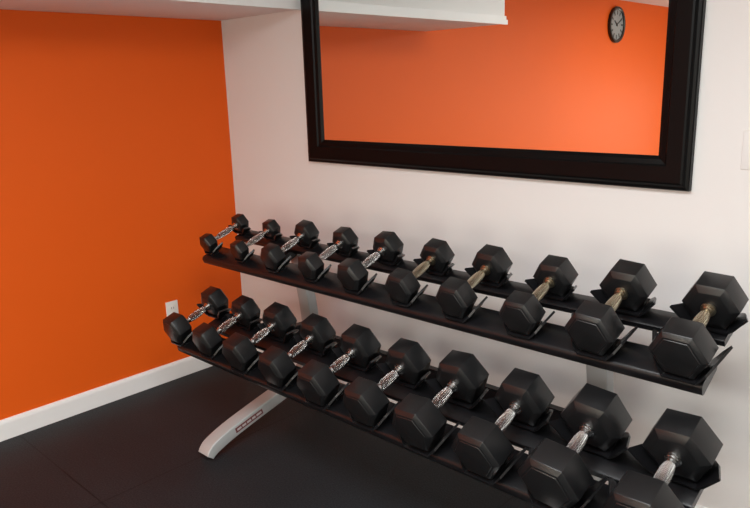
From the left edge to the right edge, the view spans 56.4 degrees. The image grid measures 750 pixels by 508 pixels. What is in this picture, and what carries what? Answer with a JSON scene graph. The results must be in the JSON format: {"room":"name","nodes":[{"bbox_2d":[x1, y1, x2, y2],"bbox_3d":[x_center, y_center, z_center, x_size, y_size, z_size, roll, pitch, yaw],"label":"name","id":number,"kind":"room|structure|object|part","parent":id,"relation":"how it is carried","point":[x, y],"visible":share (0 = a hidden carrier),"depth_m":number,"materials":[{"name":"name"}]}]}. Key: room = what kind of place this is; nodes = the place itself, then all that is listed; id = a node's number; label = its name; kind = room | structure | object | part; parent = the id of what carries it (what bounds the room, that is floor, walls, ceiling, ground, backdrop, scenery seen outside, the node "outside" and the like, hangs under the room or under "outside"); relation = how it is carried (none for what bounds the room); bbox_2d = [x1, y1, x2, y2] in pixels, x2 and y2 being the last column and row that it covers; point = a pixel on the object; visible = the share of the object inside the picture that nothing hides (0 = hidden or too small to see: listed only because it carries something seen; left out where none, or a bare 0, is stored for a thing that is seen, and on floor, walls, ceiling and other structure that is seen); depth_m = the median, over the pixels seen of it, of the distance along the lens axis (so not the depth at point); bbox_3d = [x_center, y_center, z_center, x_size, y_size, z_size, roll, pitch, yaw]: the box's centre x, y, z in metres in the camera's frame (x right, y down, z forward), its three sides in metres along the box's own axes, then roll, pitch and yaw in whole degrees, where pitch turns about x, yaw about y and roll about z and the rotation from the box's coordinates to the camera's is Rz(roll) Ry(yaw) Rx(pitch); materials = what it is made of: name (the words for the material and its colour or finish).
{"room":"gym","nodes":[
{"label":"gym","id":0,"kind":"room"},
{"bbox_2d":[0,9,241,419],"bbox_3d":[-3.336,0.139,1.567,0.100,2.380,7.400,11,19,42],"label":"wall","id":1,"kind":"structure","parent":0,"point":[116,159],"depth_m":3.53,"materials":[{"name":"orange paint"}]},
{"bbox_2d":[0,356,212,441],"bbox_3d":[-3.262,1.254,1.797,0.015,0.100,7.200,11,19,42],"label":"baseboard","id":2,"kind":"structure","parent":1,"relation":"attached to","point":[13,426],"depth_m":3.64,"materials":[{"name":"white paint"}]},
{"bbox_2d":[0,0,292,20],"bbox_3d":[-1.232,-1.275,2.966,0.683,0.414,1.810,11,19,42],"label":"ceiling","id":3,"kind":"structure","parent":1,"relation":"attached to","point":[143,8],"depth_m":3.19,"materials":[{"name":"paint"}]},
{"bbox_2d":[165,300,178,315],"bbox_3d":[-1.134,0.320,3.913,0.008,0.116,0.074,11,19,42],"label":"wall outlet","id":4,"kind":"object","parent":1,"relation":"attached to","point":[172,306],"visible":0.68,"depth_m":3.90,"materials":[{"name":"beige plastic"}]},
{"bbox_2d":[0,366,537,507],"bbox_3d":[-1.299,1.733,0.015,5.600,0.100,7.400,11,19,42],"label":"floor","id":5,"kind":"structure","parent":0,"point":[140,449],"depth_m":3.07,"materials":[{"name":"black rubber"}]},
{"bbox_2d":[171,225,747,507],"bbox_3d":[0.063,0.491,2.723,2.474,0.942,0.762,11,19,42],"label":"dumbbell rack","id":6,"kind":"object","parent":5,"relation":"on","point":[624,357],"visible":0.6,"depth_m":2.39,"materials":[{"name":"black metal"}]},
{"bbox_2d":[163,286,228,343],"bbox_3d":[-0.850,0.287,3.327,0.142,0.213,0.325,11,18,41],"label":"dumbbell","id":7,"kind":"object","parent":6,"relation":"on","point":[177,327],"visible":0.98,"depth_m":3.30,"materials":[{"name":"black rubber"}]},
{"bbox_3d":[-0.850,0.287,3.327,0.041,0.041,0.149,10,38,41],"label":"handle","id":8,"kind":"part","parent":7,"relation":"part of","materials":[{"name":"silver metal"}]},
{"bbox_2d":[200,214,248,251],"bbox_3d":[-0.746,-0.106,3.468,0.094,0.160,0.265,11,19,42],"label":"dumbbell","id":9,"kind":"object","parent":6,"relation":"on","point":[208,242],"visible":1,"depth_m":3.45,"materials":[{"name":"black rubber"}]},
{"bbox_3d":[-0.746,-0.106,3.468,0.036,0.036,0.155,8,36,44],"label":"handle","id":10,"kind":"part","parent":9,"relation":"part of","materials":[{"name":"silver metal"}]},
{"bbox_2d":[192,295,260,355],"bbox_3d":[-0.669,0.321,3.160,0.142,0.217,0.326,11,19,43],"label":"dumbbell","id":11,"kind":"object","parent":6,"relation":"on","point":[245,310],"visible":0.98,"depth_m":3.13,"materials":[{"name":"black rubber"}]},
{"bbox_3d":[-0.669,0.321,3.160,0.041,0.041,0.149,15,41,40],"label":"handle","id":12,"kind":"part","parent":11,"relation":"part of","materials":[{"name":"silver metal"}]},
{"bbox_2d":[230,219,279,259],"bbox_3d":[-0.563,-0.071,3.299,0.094,0.161,0.266,11,19,42],"label":"dumbbell","id":13,"kind":"object","parent":6,"relation":"on","point":[239,249],"visible":1,"depth_m":3.28,"materials":[{"name":"black rubber"}]},
{"bbox_3d":[-0.563,-0.071,3.299,0.036,0.036,0.155,7,35,45],"label":"handle","id":14,"kind":"part","parent":13,"relation":"part of","materials":[{"name":"silver metal"}]},
{"bbox_3d":[-0.534,0.426,3.241,0.076,0.856,0.697,11,19,42],"label":"leg","id":15,"kind":"part","parent":6,"relation":"part of","materials":[{"name":"silver metal"}]},
{"bbox_2d":[222,302,296,371],"bbox_3d":[-0.492,0.350,2.992,0.155,0.233,0.342,11,18,41],"label":"dumbbell","id":16,"kind":"object","parent":6,"relation":"on","point":[240,351],"visible":1,"depth_m":2.96,"materials":[{"name":"black rubber"}]},
{"bbox_3d":[-0.492,0.350,2.992,0.043,0.043,0.148,15,41,39],"label":"handle","id":17,"kind":"part","parent":16,"relation":"part of","materials":[{"name":"silver metal"}]},
{"bbox_2d":[260,219,318,269],"bbox_3d":[-0.379,-0.043,3.122,0.115,0.187,0.293,11,18,42],"label":"dumbbell","id":18,"kind":"object","parent":6,"relation":"on","point":[272,255],"visible":0.99,"depth_m":3.10,"materials":[{"name":"black rubber"}]},
{"bbox_3d":[-0.379,-0.043,3.122,0.038,0.038,0.152,15,41,39],"label":"handle","id":19,"kind":"part","parent":18,"relation":"part of","materials":[{"name":"silver metal"}]},
{"bbox_3d":[-0.432,0.018,3.265,0.040,0.115,0.260,11,19,42],"label":"support arm","id":20,"kind":"part","parent":6,"relation":"part of"},
{"bbox_2d":[258,313,335,387],"bbox_3d":[-0.314,0.385,2.828,0.155,0.232,0.342,11,19,42],"label":"dumbbell","id":21,"kind":"object","parent":6,"relation":"on","point":[276,365],"visible":0.99,"depth_m":2.80,"materials":[{"name":"black rubber"}]},
{"bbox_3d":[-0.314,0.385,2.828,0.043,0.043,0.148,15,41,40],"label":"handle","id":22,"kind":"part","parent":21,"relation":"part of","materials":[{"name":"silver metal"}]},
{"bbox_3d":[-0.498,0.408,3.276,0.040,0.085,0.512,11,19,42],"label":"support arm","id":23,"kind":"part","parent":6,"relation":"part of"},
{"bbox_2d":[298,226,357,279],"bbox_3d":[-0.197,-0.007,2.955,0.115,0.186,0.293,11,19,43],"label":"dumbbell","id":24,"kind":"object","parent":6,"relation":"on","point":[311,265],"visible":0.99,"depth_m":2.93,"materials":[{"name":"black rubber"}]},
{"bbox_3d":[-0.197,-0.007,2.955,0.038,0.038,0.152,8,36,44],"label":"handle","id":25,"kind":"part","parent":24,"relation":"part of","materials":[{"name":"silver metal"}]},
{"bbox_2d":[297,324,380,405],"bbox_3d":[-0.136,0.418,2.662,0.164,0.239,0.353,11,19,43],"label":"dumbbell","id":26,"kind":"object","parent":6,"relation":"on","point":[317,381],"visible":1,"depth_m":2.63,"materials":[{"name":"black rubber"}]},
{"bbox_3d":[-0.136,0.418,2.662,0.044,0.044,0.146,12,39,42],"label":"handle","id":27,"kind":"part","parent":26,"relation":"part of","materials":[{"name":"silver metal"}]},
{"bbox_2d":[337,231,403,290],"bbox_3d":[-0.017,0.024,2.785,0.126,0.199,0.306,11,19,43],"label":"dumbbell","id":28,"kind":"object","parent":6,"relation":"on","point":[353,274],"visible":0.99,"depth_m":2.76,"materials":[{"name":"black rubber"}]},
{"bbox_3d":[-0.017,0.024,2.785,0.040,0.040,0.151,7,35,45],"label":"handle","id":29,"kind":"part","parent":28,"relation":"part of","materials":[{"name":"silver metal"}]},
{"bbox_2d":[343,338,430,426],"bbox_3d":[0.045,0.453,2.495,0.164,0.240,0.353,11,19,43],"label":"dumbbell","id":30,"kind":"object","parent":6,"relation":"on","point":[364,399],"visible":1,"depth_m":2.46,"materials":[{"name":"black rubber"}]},
{"bbox_3d":[0.045,0.453,2.495,0.044,0.044,0.146,9,37,44],"label":"handle","id":31,"kind":"part","parent":30,"relation":"part of","materials":[{"name":"silver metal"}]},
{"bbox_2d":[177,338,607,507],"bbox_3d":[-0.048,0.571,2.557,2.290,0.078,0.138,11,19,42],"label":"tray","id":32,"kind":"object","parent":6,"relation":"on","point":[511,483],"depth_m":2.41,"materials":[{"name":"black metal"}]},
{"bbox_2d":[385,238,454,303],"bbox_3d":[0.169,0.060,2.613,0.126,0.200,0.307,11,18,42],"label":"dumbbell","id":33,"kind":"object","parent":6,"relation":"on","point":[401,284],"visible":0.98,"depth_m":2.59,"materials":[{"name":"black rubber"}]},
{"bbox_3d":[0.169,0.060,2.613,0.040,0.040,0.151,16,41,39],"label":"handle","id":34,"kind":"part","parent":33,"relation":"part of","materials":[{"name":"silver metal"}]},
{"bbox_2d":[392,350,488,450],"bbox_3d":[0.221,0.481,2.328,0.176,0.258,0.369,11,19,43],"label":"dumbbell","id":35,"kind":"object","parent":6,"relation":"on","point":[418,420],"visible":1,"depth_m":2.29,"materials":[{"name":"black rubber"}]},
{"bbox_3d":[0.221,0.481,2.328,0.045,0.045,0.145,6,34,46],"label":"handle","id":36,"kind":"part","parent":35,"relation":"part of","materials":[{"name":"silver metal"}]},
{"bbox_3d":[0.051,0.486,2.647,2.270,0.060,0.122,11,19,42],"label":"rail","id":37,"kind":"part","parent":6,"relation":"part of","materials":[{"name":"black metal"}]},
{"bbox_2d":[202,247,716,395],"bbox_3d":[0.048,0.169,2.674,2.352,0.069,0.112,11,19,42],"label":"tray","id":38,"kind":"object","parent":6,"relation":"on","point":[632,359],"depth_m":2.36,"materials":[{"name":"black metal"}]},
{"bbox_2d":[435,244,512,318],"bbox_3d":[0.349,0.092,2.445,0.136,0.210,0.319,11,19,42],"label":"dumbbell","id":39,"kind":"object","parent":6,"relation":"on","point":[456,297],"visible":1,"depth_m":2.42,"materials":[{"name":"black rubber"}]},
{"bbox_3d":[0.349,0.092,2.445,0.041,0.041,0.150,15,40,40],"label":"handle","id":40,"kind":"part","parent":39,"relation":"part of","materials":[{"name":"silver metal"}]},
{"bbox_3d":[0.168,0.067,2.783,2.332,0.047,0.086,11,19,42],"label":"rail","id":41,"kind":"part","parent":6,"relation":"part of","materials":[{"name":"black metal"}]},
{"bbox_2d":[451,368,554,479],"bbox_3d":[0.400,0.519,2.165,0.176,0.252,0.367,11,19,42],"label":"dumbbell","id":42,"kind":"object","parent":6,"relation":"on","point":[482,446],"visible":1,"depth_m":2.11,"materials":[{"name":"black rubber"}]},
{"bbox_3d":[0.400,0.519,2.165,0.045,0.045,0.145,12,38,42],"label":"handle","id":43,"kind":"part","parent":42,"relation":"part of","materials":[{"name":"silver metal"}]},
{"bbox_2d":[498,255,577,334],"bbox_3d":[0.535,0.129,2.275,0.136,0.208,0.318,11,18,41],"label":"dumbbell","id":44,"kind":"object","parent":6,"relation":"on","point":[522,312],"visible":1,"depth_m":2.22,"materials":[{"name":"black rubber"}]},
{"bbox_3d":[0.535,0.129,2.275,0.041,0.041,0.150,12,39,41],"label":"handle","id":45,"kind":"part","parent":44,"relation":"part of","materials":[{"name":"silver metal"}]},
{"bbox_2d":[518,383,631,507],"bbox_3d":[0.575,0.546,1.998,0.186,0.271,0.383,11,19,42],"label":"dumbbell","id":46,"kind":"object","parent":6,"relation":"on","point":[555,474],"visible":1,"depth_m":1.94,"materials":[{"name":"black rubber"}]},
{"bbox_3d":[0.575,0.546,1.998,0.047,0.047,0.144,17,42,39],"label":"handle","id":47,"kind":"part","parent":46,"relation":"part of","materials":[{"name":"silver metal"}]},
{"bbox_3d":[0.570,0.641,2.223,0.076,0.856,0.697,11,19,42],"label":"leg","id":48,"kind":"part","parent":6,"relation":"part of","materials":[{"name":"silver metal"}]},
{"bbox_2d":[564,259,656,355],"bbox_3d":[0.712,0.155,2.104,0.155,0.232,0.342,11,19,42],"label":"dumbbell","id":49,"kind":"object","parent":6,"relation":"on","point":[594,327],"visible":1,"depth_m":2.04,"materials":[{"name":"black rubber"}]},
{"bbox_3d":[0.712,0.155,2.104,0.043,0.043,0.148,15,41,39],"label":"handle","id":50,"kind":"part","parent":49,"relation":"part of","materials":[{"name":"silver metal"}]},
{"bbox_2d":[602,408,722,507],"bbox_3d":[0.756,0.583,1.832,0.187,0.268,0.382,11,19,43],"label":"dumbbell","id":51,"kind":"object","parent":6,"relation":"on","point":[681,444],"visible":1,"depth_m":1.83,"materials":[{"name":"black rubber"}]},
{"bbox_3d":[0.756,0.583,1.832,0.047,0.047,0.144,8,36,45],"label":"handle","id":52,"kind":"part","parent":51,"relation":"part of","materials":[{"name":"silver metal"}]},
{"bbox_2d":[648,271,748,379],"bbox_3d":[0.897,0.191,1.933,0.159,0.234,0.347,11,19,43],"label":"dumbbell","id":53,"kind":"object","parent":6,"relation":"on","point":[685,348],"visible":1,"depth_m":1.87,"materials":[{"name":"black rubber"}]},
{"bbox_3d":[0.897,0.191,1.933,0.043,0.043,0.147,13,40,42],"label":"handle","id":54,"kind":"part","parent":53,"relation":"part of","materials":[{"name":"silver metal"}]},
{"bbox_2d":[221,0,749,507],"bbox_3d":[1.203,-0.161,2.254,5.500,2.380,0.100,11,19,42],"label":"wall","id":55,"kind":"structure","parent":0,"point":[679,236],"depth_m":2.81,"materials":[{"name":"white paint"}]},
{"bbox_2d":[167,0,300,9],"bbox_3d":[-0.978,-1.046,2.770,0.015,0.054,1.825,11,19,42],"label":"trim","id":56,"kind":"structure","parent":55,"relation":"attached to","point":[281,4],"depth_m":3.22,"materials":[{"name":"white paint"}]},
{"bbox_2d":[256,348,706,507],"bbox_3d":[1.165,0.951,2.511,5.385,0.100,0.015,11,19,42],"label":"baseboard","id":57,"kind":"structure","parent":55,"relation":"attached to","point":[259,350],"depth_m":3.23,"materials":[{"name":"white paint"}]},
{"bbox_2d":[300,0,705,191],"bbox_3d":[0.335,-0.862,2.811,1.886,1.074,0.038,11,19,42],"label":"wall mirror","id":58,"kind":"object","parent":55,"relation":"attached to","point":[602,92],"visible":1,"depth_m":2.70,"materials":[{"name":"mirror"}]},
{"bbox_3d":[0.344,-0.864,2.820,1.670,0.858,0.007,11,19,42],"label":"glass","id":59,"kind":"part","parent":58,"relation":"part of","materials":[{"name":"mirror"}]},
{"bbox_2d":[740,131,749,169],"bbox_3d":[1.175,-0.319,2.156,0.080,0.120,0.016,11,19,42],"label":"light switch","id":60,"kind":"object","parent":55,"relation":"attached to","point":[745,158],"visible":1,"depth_m":2.18,"materials":[{"name":"white paint"}]}
]}

